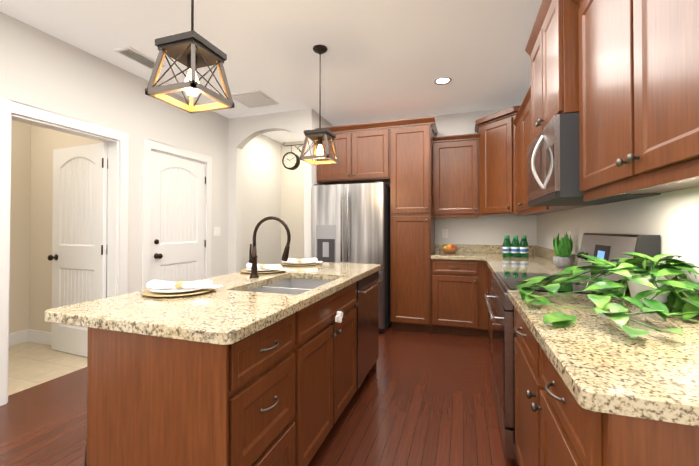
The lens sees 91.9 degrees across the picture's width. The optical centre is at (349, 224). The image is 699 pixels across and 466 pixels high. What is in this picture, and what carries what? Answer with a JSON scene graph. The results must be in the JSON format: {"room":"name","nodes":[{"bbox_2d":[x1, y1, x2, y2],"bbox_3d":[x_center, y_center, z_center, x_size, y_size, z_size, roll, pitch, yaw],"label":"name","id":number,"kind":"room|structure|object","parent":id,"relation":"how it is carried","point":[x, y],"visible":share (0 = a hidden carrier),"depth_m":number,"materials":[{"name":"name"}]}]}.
{"room":"kitchen","nodes":[
{"label":"kitchen","id":0,"kind":"room"},
{"bbox_2d":[9,120,30,333],"bbox_3d":[-4.267,-0.121,1.584,0.120,2.740,4.740,0,-1,19],"label":"wall","id":1,"kind":"structure","parent":0,"point":[20,227],"depth_m":3.61,"materials":[{"name":"beige paint"}]},
{"bbox_2d":[9,330,26,345],"bbox_3d":[-4.224,1.183,1.492,0.016,0.130,4.620,0,-1,19],"label":"baseboard","id":2,"kind":"structure","parent":1,"relation":"attached to","point":[19,337],"depth_m":3.58,"materials":[{"name":"white wood"}]},
{"bbox_2d":[8,342,86,395],"bbox_3d":[-3.248,1.312,2.788,1.600,0.100,7.700,0,-1,19],"label":"floor","id":3,"kind":"structure","parent":0,"point":[31,364],"depth_m":3.05,"materials":[{"name":"beige tile"}]},
{"bbox_2d":[29,125,107,331],"bbox_3d":[-2.851,-0.100,3.546,1.320,2.740,0.120,0,-1,19],"label":"wall","id":4,"kind":"structure","parent":0,"point":[45,142],"depth_m":3.63,"materials":[{"name":"beige paint"}]},
{"bbox_2d":[27,329,50,344],"bbox_3d":[-2.869,1.205,3.466,1.272,0.130,0.017,0,-1,19],"label":"baseboard","id":5,"kind":"structure","parent":4,"relation":"attached to","point":[30,335],"depth_m":3.61,"materials":[{"name":"white wood"}]},
{"bbox_2d":[47,143,107,356],"bbox_3d":[-2.639,0.249,3.314,0.780,2.022,0.175,0,-1,19],"label":"hall door","id":6,"kind":"structure","parent":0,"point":[78,257],"depth_m":3.29,"materials":[{"name":"white paint"},{"name":"wood"},{"name":"oil rubbed bronze"}]},
{"bbox_2d":[0,12,280,292],"bbox_3d":[-2.464,-0.112,2.436,0.120,2.740,7.500,0,-1,19],"label":"wall","id":7,"kind":"structure","parent":0,"point":[40,69],"depth_m":3.33,"materials":[{"name":"white paint"}]},
{"bbox_2d":[0,98,128,405],"bbox_3d":[-2.345,0.195,2.788,0.156,2.141,0.980,0,-1,19],"label":"door frame","id":8,"kind":"structure","parent":7,"relation":"attached to","point":[117,213],"depth_m":2.77,"materials":[{"name":"white wood"}]},
{"bbox_2d":[142,138,211,290],"bbox_3d":[-1.975,0.206,3.864,0.138,2.141,0.975,0,-1,19],"label":"door frame","id":9,"kind":"structure","parent":7,"relation":"attached to","point":[149,146],"depth_m":3.55,"materials":[{"name":"white wood"}]},
{"bbox_2d":[150,151,205,281],"bbox_3d":[-1.946,0.255,3.859,0.175,2.022,0.778,0,-1,19],"label":"pantry door","id":10,"kind":"structure","parent":7,"relation":"in","point":[177,214],"depth_m":3.81,"materials":[{"name":"white paint"},{"name":"wood"},{"name":"oil rubbed bronze"}]},
{"bbox_2d":[214,227,220,235],"bbox_3d":[-1.729,0.090,4.423,0.009,0.115,0.115,0,-1,19],"label":"light switch","id":11,"kind":"object","parent":7,"relation":"attached to","point":[217,230],"visible":1,"depth_m":4.42,"materials":[{"name":"white plastic"}]},
{"bbox_2d":[0,322,518,465],"bbox_3d":[-0.521,1.302,1.875,4.150,0.100,7.700,0,-1,19],"label":"floor","id":12,"kind":"structure","parent":0,"point":[419,398],"depth_m":2.22,"materials":[{"name":"brown wood"}]},
{"bbox_2d":[83,270,382,465],"bbox_3d":[-0.330,0.816,2.080,0.662,0.878,2.005,0,-1,19],"label":"kitchen island","id":13,"kind":"object","parent":12,"relation":"on","point":[244,369],"depth_m":1.21,"materials":[{"name":"brown wood"}]},
{"bbox_2d":[84,438,86,465],"bbox_3d":[-1.272,0.991,0.927,0.378,0.499,0.820,0,-1,19],"label":"cord","id":14,"kind":"object","parent":13,"relation":"attached to","point":[85,453],"visible":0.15,"depth_m":1.25,"materials":[{"name":"black plastic"}]},
{"bbox_2d":[45,262,380,345],"bbox_3d":[-0.452,0.360,2.126,0.870,0.040,2.040,0,-1,19],"label":"island countertop","id":15,"kind":"structure","parent":13,"relation":"on","point":[220,315],"depth_m":1.33,"materials":[{"name":"beige stone"}]},
{"bbox_2d":[141,280,222,296],"bbox_3d":[-0.830,0.304,1.673,0.357,0.059,0.336,0,-1,19],"label":"place setting","id":16,"kind":"object","parent":15,"relation":"on","point":[158,288],"visible":1,"depth_m":1.65,"materials":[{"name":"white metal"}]},
{"bbox_2d":[240,263,286,272],"bbox_3d":[-0.610,0.313,2.464,0.371,0.059,0.336,0,-1,19],"label":"place setting","id":17,"kind":"object","parent":15,"relation":"on","point":[265,268],"visible":0.85,"depth_m":2.41,"materials":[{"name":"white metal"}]},
{"bbox_2d":[249,216,290,277],"bbox_3d":[-0.506,0.144,2.123,0.289,0.390,0.085,0,-1,19],"label":"faucet","id":18,"kind":"object","parent":15,"relation":"on","point":[253,256],"visible":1,"depth_m":2.13,"materials":[{"name":"brown metal"}]},
{"bbox_2d":[249,278,332,293],"bbox_3d":[-0.329,0.469,2.000,0.453,0.205,0.733,0,-1,19],"label":"sink","id":19,"kind":"object","parent":15,"relation":"in","point":[283,285],"depth_m":2.31,"materials":[{"name":"silver metal"}]},
{"bbox_2d":[280,258,322,265],"bbox_3d":[-0.419,0.318,2.928,0.359,0.059,0.336,0,-1,19],"label":"place setting","id":20,"kind":"object","parent":15,"relation":"on","point":[301,262],"visible":0.92,"depth_m":2.90,"materials":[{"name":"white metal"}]},
{"bbox_2d":[311,181,390,331],"bbox_3d":[0.075,0.391,4.391,0.910,1.778,0.870,0,-1,19],"label":"refrigerator","id":21,"kind":"object","parent":12,"relation":"on","point":[350,223],"visible":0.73,"depth_m":4.02,"materials":[{"name":"grey metal"}]},
{"bbox_2d":[390,125,434,331],"bbox_3d":[0.808,0.058,4.274,0.477,2.440,0.672,0,-1,19],"label":"pantry cabinet","id":22,"kind":"object","parent":12,"relation":"on","point":[412,235],"visible":0.98,"depth_m":4.00,"materials":[{"name":"brown wood"}]},
{"bbox_2d":[431,259,698,465],"bbox_3d":[1.104,0.821,2.484,1.210,0.880,3.859,0,-1,19],"label":"base cabinets","id":23,"kind":"object","parent":12,"relation":"on","point":[556,424],"visible":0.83,"depth_m":1.08,"materials":[{"name":"brown wood"}]},
{"bbox_2d":[431,244,482,259],"bbox_3d":[1.311,0.329,4.118,0.570,0.145,0.640,0,-1,19],"label":"countertop","id":24,"kind":"structure","parent":23,"relation":"on","point":[464,251],"depth_m":4.21,"materials":[{"name":"stone"}]},
{"bbox_2d":[441,248,457,253],"bbox_3d":[1.254,0.330,4.245,0.200,0.065,0.200,0,-1,19],"label":"fruit bowl","id":25,"kind":"object","parent":24,"relation":"on","point":[449,250],"visible":0.88,"depth_m":4.18,"materials":[{"name":"brown wood"}]},
{"bbox_2d":[443,244,455,247],"bbox_3d":[1.256,0.290,4.245,0.154,0.086,0.132,0,-1,19],"label":"fruit","id":26,"kind":"object","parent":25,"relation":"in","point":[449,246],"visible":0.52,"depth_m":4.23,"materials":[{"name":"orange food"}]},
{"bbox_2d":[483,245,577,274],"bbox_3d":[1.672,0.320,3.294,0.637,0.145,1.975,0,-1,19],"label":"countertop","id":27,"kind":"structure","parent":23,"relation":"on","point":[493,257],"depth_m":3.41,"materials":[{"name":"stone"}]},
{"bbox_2d":[503,235,510,256],"bbox_3d":[1.722,0.239,3.720,0.066,0.234,0.066,0,-1,7],"label":"bottle","id":28,"kind":"object","parent":27,"relation":"on","point":[506,244],"depth_m":3.71,"materials":[{"name":"green glass"}]},
{"bbox_2d":[511,235,518,256],"bbox_3d":[1.803,0.239,3.693,0.066,0.234,0.066,0,-1,1],"label":"bottle","id":29,"kind":"object","parent":27,"relation":"on","point":[515,248],"depth_m":3.68,"materials":[{"name":"green glass"}]},
{"bbox_2d":[519,235,527,256],"bbox_3d":[1.883,0.239,3.666,0.066,0.234,0.066,0,-1,16],"label":"bottle","id":30,"kind":"object","parent":27,"relation":"on","point":[523,245],"depth_m":3.65,"materials":[{"name":"green glass"}]},
{"bbox_2d":[553,231,573,267],"bbox_3d":[1.707,0.200,2.702,0.140,0.290,0.140,0,-1,19],"label":"aloe plant","id":31,"kind":"object","parent":27,"relation":"on","point":[563,248],"visible":1,"depth_m":2.66,"materials":[{"name":"green plant"}]},
{"bbox_2d":[503,264,698,426],"bbox_3d":[0.937,0.296,1.096,0.637,0.145,1.127,0,-1,19],"label":"countertop","id":32,"kind":"structure","parent":23,"relation":"on","point":[602,362],"depth_m":0.84,"materials":[{"name":"stone"}]},
{"bbox_2d":[515,252,698,337],"bbox_3d":[0.997,0.224,1.296,0.585,0.212,0.918,0,-1,19],"label":"pothos plant","id":33,"kind":"object","parent":32,"relation":"on","point":[661,291],"visible":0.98,"depth_m":1.25,"materials":[{"name":"green plant"}]},
{"bbox_2d":[483,233,660,464],"bbox_3d":[1.198,0.653,2.003,0.714,1.200,0.756,0,-1,19],"label":"range","id":34,"kind":"object","parent":12,"relation":"on","point":[609,247],"visible":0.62,"depth_m":1.79,"materials":[{"name":"silver metal"}]},
{"bbox_2d":[228,109,303,273],"bbox_3d":[-1.100,-0.089,4.510,1.150,2.740,0.120,0,-1,19],"label":"wall","id":35,"kind":"structure","parent":0,"point":[244,131],"depth_m":4.60,"materials":[{"name":"white paint"}]},
{"bbox_2d":[282,142,302,169],"bbox_3d":[-0.716,-0.902,4.391,0.339,0.377,0.096,0,-1,19],"label":"clock","id":36,"kind":"object","parent":35,"relation":"attached to","point":[291,160],"visible":0.88,"depth_m":4.37,"materials":[{"name":"black metal"}]},
{"bbox_2d":[0,0,541,142],"bbox_3d":[-1.280,-1.535,2.161,5.750,0.100,7.700,0,-1,19],"label":"ceiling","id":37,"kind":"structure","parent":0,"point":[384,60],"depth_m":2.81,"materials":[{"name":"white paint"}]},
{"bbox_2d":[114,46,164,69],"bbox_3d":[-1.850,-1.466,2.994,0.170,0.019,0.360,0,-1,19],"label":"ceiling vent","id":38,"kind":"object","parent":37,"relation":"in","point":[131,53],"visible":0.79,"depth_m":2.95,"materials":[{"name":"white metal"}]},
{"bbox_2d":[145,0,233,113],"bbox_3d":[-0.694,-1.017,1.495,0.258,0.949,0.258,0,-1,19],"label":"pendant light","id":39,"kind":"object","parent":37,"relation":"hanging from","point":[192,50],"visible":1,"depth_m":1.45,"materials":[{"name":"brown metal"}]},
{"bbox_2d":[231,90,278,107],"bbox_3d":[-1.118,-1.455,3.951,0.420,0.019,0.420,0,-1,19],"label":"ceiling vent","id":40,"kind":"object","parent":37,"relation":"in","point":[253,99],"visible":0.94,"depth_m":3.92,"materials":[{"name":"white metal"}]},
{"bbox_2d":[300,45,338,164],"bbox_3d":[-0.247,-1.002,2.832,0.258,0.949,0.258,0,-1,19],"label":"pendant light","id":41,"kind":"object","parent":37,"relation":"hanging from","point":[318,136],"visible":1,"depth_m":2.81,"materials":[{"name":"brown metal"}]},
{"bbox_2d":[434,77,451,84],"bbox_3d":[0.953,-1.467,3.458,0.180,0.006,0.180,0,-1,19],"label":"recessed light","id":42,"kind":"object","parent":37,"relation":"in","point":[442,80],"visible":1,"depth_m":3.45,"materials":[{"name":"white"}]},
{"bbox_2d":[281,141,303,262],"bbox_3d":[-0.662,-0.074,5.850,1.370,2.740,0.120,0,-1,19],"label":"wall","id":43,"kind":"structure","parent":0,"point":[292,199],"depth_m":5.89,"materials":[{"name":"beige paint"}]},
{"bbox_2d":[304,108,333,258],"bbox_3d":[-0.302,-0.085,4.923,0.100,2.740,1.410,0,-1,19],"label":"wall","id":44,"kind":"structure","parent":0,"point":[311,118],"depth_m":4.26,"materials":[{"name":"white paint"}]},
{"bbox_2d":[334,108,536,244],"bbox_3d":[1.049,-0.088,4.613,2.660,2.740,0.120,0,-1,19],"label":"wall","id":45,"kind":"structure","parent":0,"point":[487,230],"depth_m":4.37,"materials":[{"name":"white paint"}]},
{"bbox_2d":[316,121,395,184],"bbox_3d":[0.127,-0.894,4.529,0.964,0.690,0.637,0,-1,19],"label":"upper cabinet","id":46,"kind":"object","parent":45,"relation":"attached to","point":[363,156],"depth_m":4.20,"materials":[{"name":"brown wood"}]},
{"bbox_2d":[442,229,447,237],"bbox_3d":[1.266,0.120,4.470,0.075,0.115,0.008,0,-1,19],"label":"electrical outlet","id":47,"kind":"object","parent":45,"relation":"attached to","point":[444,233],"visible":1,"depth_m":4.47,"materials":[{"name":"white plastic"}]},
{"bbox_2d":[433,133,478,217],"bbox_3d":[1.343,-0.584,4.267,0.540,1.005,0.354,0,-1,19],"label":"upper cabinet","id":48,"kind":"object","parent":45,"relation":"attached to","point":[455,176],"visible":1,"depth_m":4.13,"materials":[{"name":"brown wood"}]},
{"bbox_2d":[475,105,545,215],"bbox_3d":[1.840,-0.683,3.916,0.707,1.135,0.707,0,-1,19],"label":"upper cabinet","id":49,"kind":"object","parent":45,"relation":"attached to","point":[496,131],"visible":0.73,"depth_m":3.81,"materials":[{"name":"brown wood"}]},
{"bbox_2d":[537,187,698,282],"bbox_3d":[1.277,-0.129,0.915,0.120,2.740,6.990,0,-1,19],"label":"wall","id":50,"kind":"structure","parent":0,"point":[671,218],"depth_m":1.68,"materials":[{"name":"white paint"}]},
{"bbox_2d":[513,98,530,215],"bbox_3d":[1.774,-0.596,3.146,0.345,1.005,0.867,0,-1,19],"label":"upper cabinet","id":51,"kind":"object","parent":50,"relation":"attached to","point":[522,122],"depth_m":3.31,"materials":[{"name":"brown wood"}]},
{"bbox_2d":[525,0,578,142],"bbox_3d":[1.335,-0.911,1.976,0.432,0.728,0.846,0,-1,19],"label":"upper cabinet","id":52,"kind":"object","parent":50,"relation":"attached to","point":[552,48],"visible":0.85,"depth_m":1.81,"materials":[{"name":"brown wood"}]},
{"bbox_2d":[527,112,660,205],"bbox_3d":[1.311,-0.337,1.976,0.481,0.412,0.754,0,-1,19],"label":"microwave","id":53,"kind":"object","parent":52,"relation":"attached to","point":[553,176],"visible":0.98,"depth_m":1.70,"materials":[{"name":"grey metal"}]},
{"bbox_2d":[525,85,590,212],"bbox_3d":[1.567,-0.603,2.528,0.345,1.005,0.437,0,-1,19],"label":"upper cabinet","id":54,"kind":"object","parent":50,"relation":"attached to","point":[528,209],"depth_m":2.90,"materials":[{"name":"brown wood"}]},
{"bbox_2d":[574,0,698,200],"bbox_3d":[1.066,-0.621,1.052,0.357,1.008,1.152,0,-1,19],"label":"upper cabinet","id":55,"kind":"object","parent":50,"relation":"attached to","point":[638,96],"visible":1,"depth_m":1.09,"materials":[{"name":"brown wood"}]}
]}

